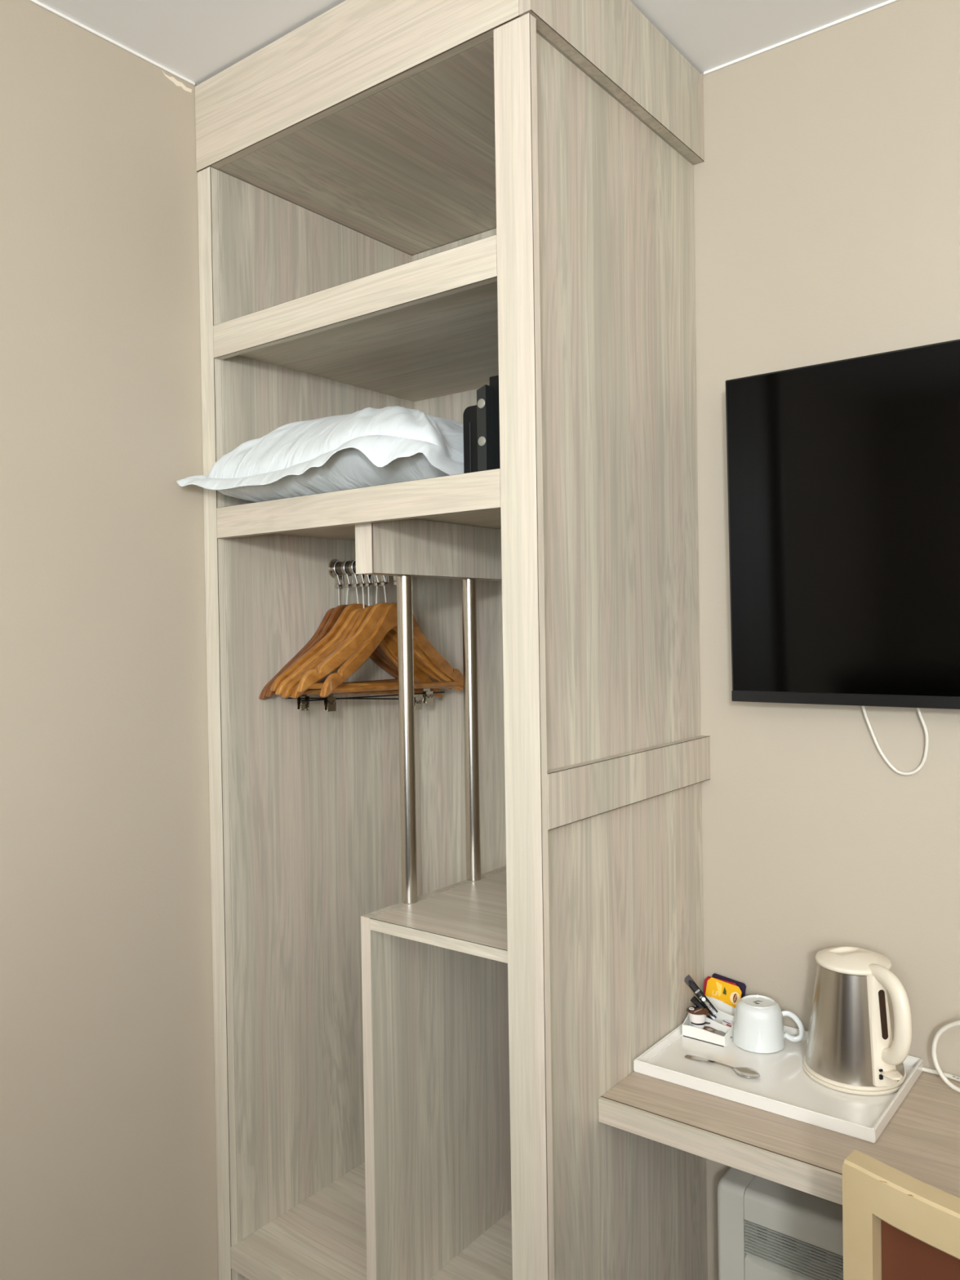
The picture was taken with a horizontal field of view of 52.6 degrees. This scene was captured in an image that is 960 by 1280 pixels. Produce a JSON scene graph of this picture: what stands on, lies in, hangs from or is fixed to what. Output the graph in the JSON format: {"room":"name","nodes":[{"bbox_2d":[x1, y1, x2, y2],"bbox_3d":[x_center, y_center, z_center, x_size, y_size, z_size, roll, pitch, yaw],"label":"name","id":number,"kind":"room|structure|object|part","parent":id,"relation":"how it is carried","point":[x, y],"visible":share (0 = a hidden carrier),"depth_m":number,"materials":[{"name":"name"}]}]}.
{"room":"hotel room","nodes":[
{"label":"hotel room","id":0,"kind":"room"},
{"bbox_2d":[0,0,218,1279],"bbox_3d":[-1.497,0.240,0.725,0.121,2.565,4.200,0,1,37],"label":"wall","id":1,"kind":"structure","parent":0,"point":[108,1144],"depth_m":1.71,"materials":[{"name":"beige paint"}]},
{"bbox_2d":[28,0,195,85],"bbox_3d":[-1.647,-1.035,0.437,0.004,0.005,3.610,0,1,37],"label":"trim","id":2,"kind":"structure","parent":1,"relation":"attached to","point":[35,2],"depth_m":1.73,"materials":[{"name":"white paint"}]},
{"bbox_2d":[36,0,888,84],"bbox_3d":[-0.161,-1.101,-0.333,3.540,0.100,4.440,0,1,37],"label":"ceiling","id":3,"kind":"structure","parent":0,"point":[197,40],"depth_m":1.70,"materials":[{"name":"white paint"}]},
{"bbox_2d":[693,0,959,1279],"bbox_3d":[1.174,0.189,1.398,3.540,2.565,0.120,0,1,37],"label":"wall","id":4,"kind":"structure","parent":0,"point":[827,184],"depth_m":1.74,"materials":[{"name":"beige paint"}]},
{"bbox_2d":[717,1167,843,1279],"bbox_3d":[0.678,1.208,1.658,0.533,0.446,0.110,0,1,37],"label":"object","id":5,"kind":"object","parent":4,"relation":"attached to","point":[767,1229],"visible":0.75,"depth_m":1.72,"materials":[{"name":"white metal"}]},
{"bbox_2d":[744,1219,843,1279],"bbox_3d":[0.684,1.060,1.622,0.478,0.093,0.064,0,1,37],"label":"grille","id":6,"kind":"object","parent":5,"relation":"attached to","point":[779,1249],"depth_m":1.69,"materials":[{"name":"grey"}]},
{"bbox_3d":[0.689,1.126,1.629,0.478,0.043,0.080,0,1,37],"label":"panel","id":7,"kind":"part","parent":5,"relation":"part of","materials":[{"name":"white metal"}]},
{"bbox_2d":[703,0,899,75],"bbox_3d":[1.427,-1.091,1.094,2.516,0.005,0.004,0,1,37],"label":"trim","id":8,"kind":"structure","parent":4,"relation":"attached to","point":[889,2],"depth_m":1.74,"materials":[{"name":"white paint"}]},
{"bbox_2d":[725,338,959,709],"bbox_3d":[0.885,-0.182,1.479,1.038,0.583,0.087,0,1,37],"label":"television","id":9,"kind":"object","parent":4,"relation":"attached to","point":[843,476],"visible":1,"depth_m":1.64,"materials":[{"name":"black plastic"}]},
{"bbox_2d":[861,706,928,775],"bbox_3d":[0.704,0.148,1.662,0.119,0.166,0.019,0,1,37],"label":"cable","id":10,"kind":"object","parent":9,"relation":"hanging from","point":[926,731],"visible":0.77,"depth_m":1.65,"materials":[{"name":"beige plastic"}]},
{"bbox_3d":[-0.119,1.564,-0.299,3.540,0.100,4.440,0,1,37],"label":"floor","id":11,"kind":"structure","parent":0,"visible":0},
{"bbox_2d":[195,0,710,1279],"bbox_3d":[-0.041,0.204,1.882,0.781,2.556,0.588,0,1,37],"label":"wardrobe","id":12,"kind":"object","parent":11,"relation":"on","point":[443,931],"visible":0.99,"depth_m":1.76,"materials":[{"name":"laminate"}]},
{"bbox_3d":[-0.209,1.192,1.679,0.672,0.042,0.018,0,1,37],"label":"rail","id":13,"kind":"part","parent":12,"relation":"part of","materials":[{"name":"laminate"}]},
{"bbox_2d":[176,405,463,502],"bbox_3d":[-0.160,-0.343,1.896,0.554,0.189,0.629,0,1,37],"label":"pillow","id":14,"kind":"object","parent":12,"relation":"on","point":[369,446],"visible":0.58,"depth_m":1.69,"materials":[{"name":"white fabric"}]},
{"bbox_3d":[-0.327,0.288,2.117,0.040,2.393,0.567,0,1,37],"label":"panel","id":15,"kind":"part","parent":12,"relation":"part of","materials":[{"name":"laminate"}]},
{"bbox_2d":[258,560,398,699],"bbox_3d":[-0.302,-0.029,2.099,0.019,0.286,0.441,0,1,38],"label":"clothes hanger","id":16,"kind":"object","parent":12,"relation":"hanging from","point":[339,581],"visible":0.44,"depth_m":2.07,"materials":[{"name":"brown wood"}]},
{"bbox_2d":[265,560,398,697],"bbox_3d":[-0.283,-0.032,2.085,0.022,0.281,0.441,0,1,39],"label":"clothes hanger","id":17,"kind":"object","parent":12,"relation":"hanging from","point":[337,611],"visible":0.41,"depth_m":2.07,"materials":[{"name":"brown wood"}]},
{"bbox_2d":[270,559,414,691],"bbox_3d":[-0.264,-0.026,2.058,0.023,0.291,0.440,0,1,42],"label":"clothes hanger","id":18,"kind":"object","parent":12,"relation":"hanging from","point":[330,635],"visible":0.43,"depth_m":2.00,"materials":[{"name":"brown wood"}]},
{"bbox_3d":[-0.178,-0.155,2.002,0.340,0.028,0.028,0,1,37],"label":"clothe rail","id":19,"kind":"part","parent":12,"relation":"part of","materials":[{"name":"silver metal"}]},
{"bbox_2d":[275,564,435,710],"bbox_3d":[-0.250,-0.006,2.044,0.024,0.332,0.440,0,1,41],"label":"clothes hanger","id":20,"kind":"object","parent":12,"relation":"hanging from","point":[304,705],"visible":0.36,"depth_m":1.99,"materials":[{"name":"brown wood"}]},
{"bbox_3d":[-0.237,-0.571,1.656,0.672,0.062,0.018,0,1,37],"label":"rail","id":21,"kind":"part","parent":12,"relation":"part of","materials":[{"name":"laminate"}]},
{"bbox_3d":[-0.232,-0.226,1.661,0.672,0.058,0.018,0,1,37],"label":"rail","id":22,"kind":"part","parent":12,"relation":"part of","materials":[{"name":"laminate"}]},
{"bbox_2d":[281,574,442,697],"bbox_3d":[-0.238,-0.019,2.037,0.019,0.307,0.440,0,1,41],"label":"clothes hanger","id":23,"kind":"object","parent":12,"relation":"hanging from","point":[420,676],"visible":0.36,"depth_m":2.04,"materials":[{"name":"brown wood"}]},
{"bbox_2d":[240,281,498,401],"bbox_3d":[-0.050,-0.575,1.878,0.698,0.022,0.560,0,1,37],"label":"shelf","id":24,"kind":"object","parent":12,"relation":"attached to","point":[444,348],"depth_m":1.90,"materials":[{"name":"laminate"}]},
{"bbox_2d":[290,574,452,711],"bbox_3d":[-0.216,-0.014,2.029,0.021,0.317,0.441,0,1,41],"label":"clothes hanger","id":25,"kind":"object","parent":12,"relation":"hanging from","point":[330,702],"visible":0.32,"depth_m":2.00,"materials":[{"name":"brown wood"}]},
{"bbox_2d":[238,1161,512,1279],"bbox_3d":[-0.023,1.176,1.900,0.698,0.022,0.560,0,1,37],"label":"shelf","id":26,"kind":"object","parent":12,"relation":"attached to","point":[321,1233],"depth_m":1.89,"materials":[{"name":"laminate"}]},
{"bbox_2d":[297,575,462,692],"bbox_3d":[-0.200,-0.027,2.009,0.024,0.291,0.440,0,1,43],"label":"clothes hanger","id":27,"kind":"object","parent":12,"relation":"hanging from","point":[309,680],"visible":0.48,"depth_m":1.95,"materials":[{"name":"brown wood"}]},
{"bbox_2d":[273,509,501,540],"bbox_3d":[-0.045,-0.231,1.882,0.698,0.022,0.560,0,1,37],"label":"shelf","id":28,"kind":"object","parent":12,"relation":"attached to","point":[488,522],"depth_m":1.85,"materials":[{"name":"laminate"}]},
{"bbox_2d":[320,576,463,697],"bbox_3d":[-0.169,-0.030,1.992,0.019,0.286,0.441,0,1,36],"label":"clothes hanger","id":29,"kind":"object","parent":12,"relation":"hanging from","point":[388,620],"visible":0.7,"depth_m":1.96,"materials":[{"name":"brown wood"}]},
{"bbox_3d":[-0.061,-0.922,1.882,0.760,0.021,0.568,0,1,37],"label":"panel","id":30,"kind":"part","parent":12,"relation":"part of","materials":[{"name":"laminate"}]},
{"bbox_3d":[0.136,0.281,2.114,0.699,2.393,0.007,0,1,37],"label":"panel","id":31,"kind":"part","parent":12,"relation":"part of","materials":[{"name":"laminate"}]},
{"bbox_2d":[462,375,500,473],"bbox_3d":[0.147,-0.342,1.711,0.176,0.198,0.352,0,1,37],"label":"binders","id":32,"kind":"object","parent":12,"relation":"on","point":[481,421],"visible":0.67,"depth_m":1.61,"materials":[{"name":"black plastic"}]},
{"bbox_3d":[0.251,0.284,1.673,0.020,2.393,0.567,0,1,37],"label":"panel","id":33,"kind":"part","parent":12,"relation":"part of","materials":[{"name":"laminate"}]},
{"bbox_2d":[598,1071,959,1204],"bbox_3d":[0.992,1.106,1.226,1.690,0.740,0.407,0,1,37],"label":"desk","id":34,"kind":"object","parent":11,"relation":"on","point":[921,1140],"visible":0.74,"depth_m":1.46,"materials":[{"name":"laminate"}]},
{"bbox_2d":[633,1022,923,1142],"bbox_3d":[0.509,0.727,1.659,0.398,0.021,0.289,0,1,37],"label":"tray","id":35,"kind":"object","parent":34,"relation":"on","point":[783,1087],"visible":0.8,"depth_m":1.60,"materials":[{"name":"white plastic"}]},
{"bbox_2d":[682,995,735,1047],"bbox_3d":[0.434,0.706,1.803,0.083,0.047,0.092,0,1,37],"label":"caddy","id":36,"kind":"object","parent":35,"relation":"on","point":[726,1011],"visible":0.67,"depth_m":1.78,"materials":[{"name":"white plastic"}]},
{"bbox_2d":[690,1022,710,1029],"bbox_3d":[0.407,0.717,1.791,0.036,0.023,0.028,-1,1,17],"label":"pot","id":37,"kind":"object","parent":36,"relation":"in","point":[698,1025],"visible":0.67,"depth_m":1.78,"materials":[{"name":"white plastic"}]},
{"bbox_3d":[0.403,0.717,1.792,0.026,0.022,0.026,-1,1,17],"label":"pot","id":38,"kind":"part","parent":37,"relation":"part of","materials":[{"name":"white plastic"}]},
{"bbox_2d":[686,1006,711,1023],"bbox_3d":[0.402,0.694,1.791,0.040,0.021,0.044,-1,1,-2],"label":"pot","id":39,"kind":"object","parent":37,"relation":"on","point":[697,1015],"visible":1,"depth_m":1.78,"materials":[{"name":"white plastic"}]},
{"bbox_3d":[0.402,0.695,1.793,0.038,0.019,0.038,-2,1,-41],"label":"pot","id":40,"kind":"part","parent":39,"relation":"part of","materials":[{"name":"white plastic"}]},
{"bbox_3d":[0.404,0.685,1.792,0.043,0.001,0.040,-1,1,11],"label":"foil lid","id":41,"kind":"part","parent":39,"relation":"part of","materials":[{"name":"brown metal"}]},
{"bbox_3d":[0.406,0.705,1.793,0.033,0.001,0.028,-1,1,-15],"label":"foil lid","id":42,"kind":"part","parent":37,"relation":"part of","materials":[{"name":"white"}]},
{"bbox_2d":[684,974,718,1016],"bbox_3d":[0.411,0.662,1.810,0.011,0.063,0.070,-2,1,-44],"label":"stick","id":43,"kind":"object","parent":36,"relation":"in","point":[689,980],"visible":1,"depth_m":1.81,"materials":[{"name":"black paper"}]},
{"bbox_2d":[690,995,716,1020],"bbox_3d":[0.416,0.686,1.806,0.051,0.037,0.008,0,1,40],"label":"stick","id":44,"kind":"object","parent":36,"relation":"in","point":[697,1002],"visible":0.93,"depth_m":1.81,"materials":[{"name":"black paper"}]},
{"bbox_2d":[703,1026,716,1033],"bbox_3d":[0.424,0.720,1.780,0.025,0.018,0.031,0,1,36],"label":"pot","id":45,"kind":"object","parent":36,"relation":"in","point":[711,1029],"visible":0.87,"depth_m":1.78,"materials":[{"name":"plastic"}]},
{"bbox_2d":[703,976,737,995],"bbox_3d":[0.461,0.675,1.858,0.071,0.050,0.010,0,1,37],"label":"sachet","id":46,"kind":"object","parent":36,"relation":"in","point":[708,977],"visible":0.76,"depth_m":1.88,"materials":[{"name":"red"}]},
{"bbox_2d":[714,1030,732,1038],"bbox_3d":[0.441,0.721,1.765,0.030,0.016,0.024,-1,1,-24],"label":"pot","id":47,"kind":"object","parent":36,"relation":"in","point":[717,1032],"visible":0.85,"depth_m":1.77,"materials":[{"name":"white plastic"}]},
{"bbox_2d":[705,977,742,1008],"bbox_3d":[0.463,0.677,1.851,0.073,0.056,0.012,0,1,37],"label":"sachet","id":48,"kind":"object","parent":36,"relation":"in","point":[728,993],"visible":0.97,"depth_m":1.85,"materials":[{"name":"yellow paper"}]},
{"bbox_2d":[715,981,722,996],"bbox_3d":[0.456,0.667,1.856,0.015,0.027,0.001,8,-4,37],"label":"print","id":49,"kind":"object","parent":48,"relation":"attached to","point":[719,986],"depth_m":1.85},
{"bbox_2d":[722,1020,733,1026],"bbox_3d":[0.461,0.716,1.785,0.031,0.026,0.026,-1,1,-5],"label":"pot","id":50,"kind":"object","parent":36,"relation":"in","point":[727,1023],"visible":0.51,"depth_m":1.79,"materials":[{"name":"white plastic"}]},
{"bbox_2d":[711,973,746,997],"bbox_3d":[0.473,0.673,1.855,0.073,0.060,0.010,0,1,37],"label":"sachet","id":51,"kind":"object","parent":36,"relation":"in","point":[742,986],"visible":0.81,"depth_m":1.85,"materials":[{"name":"purple paper"}]},
{"bbox_2d":[684,1054,759,1077],"bbox_3d":[0.414,0.729,1.663,0.136,0.006,0.035,0,1,39],"label":"teaspoon","id":52,"kind":"object","parent":35,"relation":"on","point":[741,1071],"visible":1,"depth_m":1.65,"materials":[{"name":"silver metal"}]},
{"bbox_2d":[733,995,804,1053],"bbox_3d":[0.513,0.691,1.759,0.112,0.076,0.091,-1,1,-21],"label":"cup","id":53,"kind":"object","parent":35,"relation":"on","point":[758,1023],"visible":1,"depth_m":1.73,"materials":[{"name":"white ceramic"}]},
{"bbox_3d":[0.562,0.693,1.741,0.039,0.055,0.006,-1,1,13],"label":"handle","id":54,"kind":"part","parent":53,"relation":"part of","materials":[{"name":"white ceramic"}]},
{"bbox_2d":[802,1062,906,1095],"bbox_3d":[0.630,0.726,1.634,0.164,0.006,0.164,0,1,37],"label":"stand","id":55,"kind":"object","parent":35,"relation":"on","point":[841,1089],"visible":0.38,"depth_m":1.56,"materials":[{"name":"beige plastic"}]},
{"bbox_2d":[803,946,911,1091],"bbox_3d":[0.624,0.622,1.619,0.162,0.200,0.192,-1,1,19],"label":"kettle","id":56,"kind":"object","parent":55,"relation":"on","point":[860,1037],"visible":1,"depth_m":1.57,"materials":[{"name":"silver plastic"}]},
{"bbox_3d":[0.627,0.533,1.632,0.120,0.022,0.120,-1,1,-17],"label":"lid","id":57,"kind":"part","parent":56,"relation":"part of","materials":[{"name":"beige plastic"}]},
{"bbox_3d":[0.654,0.602,1.546,0.023,0.153,0.086,-1,1,-17],"label":"handle","id":58,"kind":"part","parent":56,"relation":"part of","materials":[{"name":"beige plastic"}]},
{"bbox_2d":[879,1068,902,1080],"bbox_3d":[0.656,0.693,1.547,0.036,0.016,0.035,0,1,37],"label":"switch","id":59,"kind":"object","parent":56,"relation":"attached to","point":[885,1074],"depth_m":1.55,"materials":[{"name":"beige"}]},
{"bbox_2d":[922,1020,959,1093],"bbox_3d":[0.805,0.670,1.554,0.052,0.131,0.258,-1,1,-32],"label":"power cable","id":60,"kind":"object","parent":34,"relation":"on","point":[943,1075],"visible":0.94,"depth_m":1.60,"materials":[{"name":"beige plastic"}]},
{"bbox_2d":[842,1149,959,1279],"bbox_3d":[0.698,1.034,1.115,0.400,0.897,0.435,0,1,44],"label":"chair","id":61,"kind":"object","parent":11,"relation":"on","point":[896,1225],"visible":1,"depth_m":1.07,"materials":[{"name":"beige wood"}]}
]}

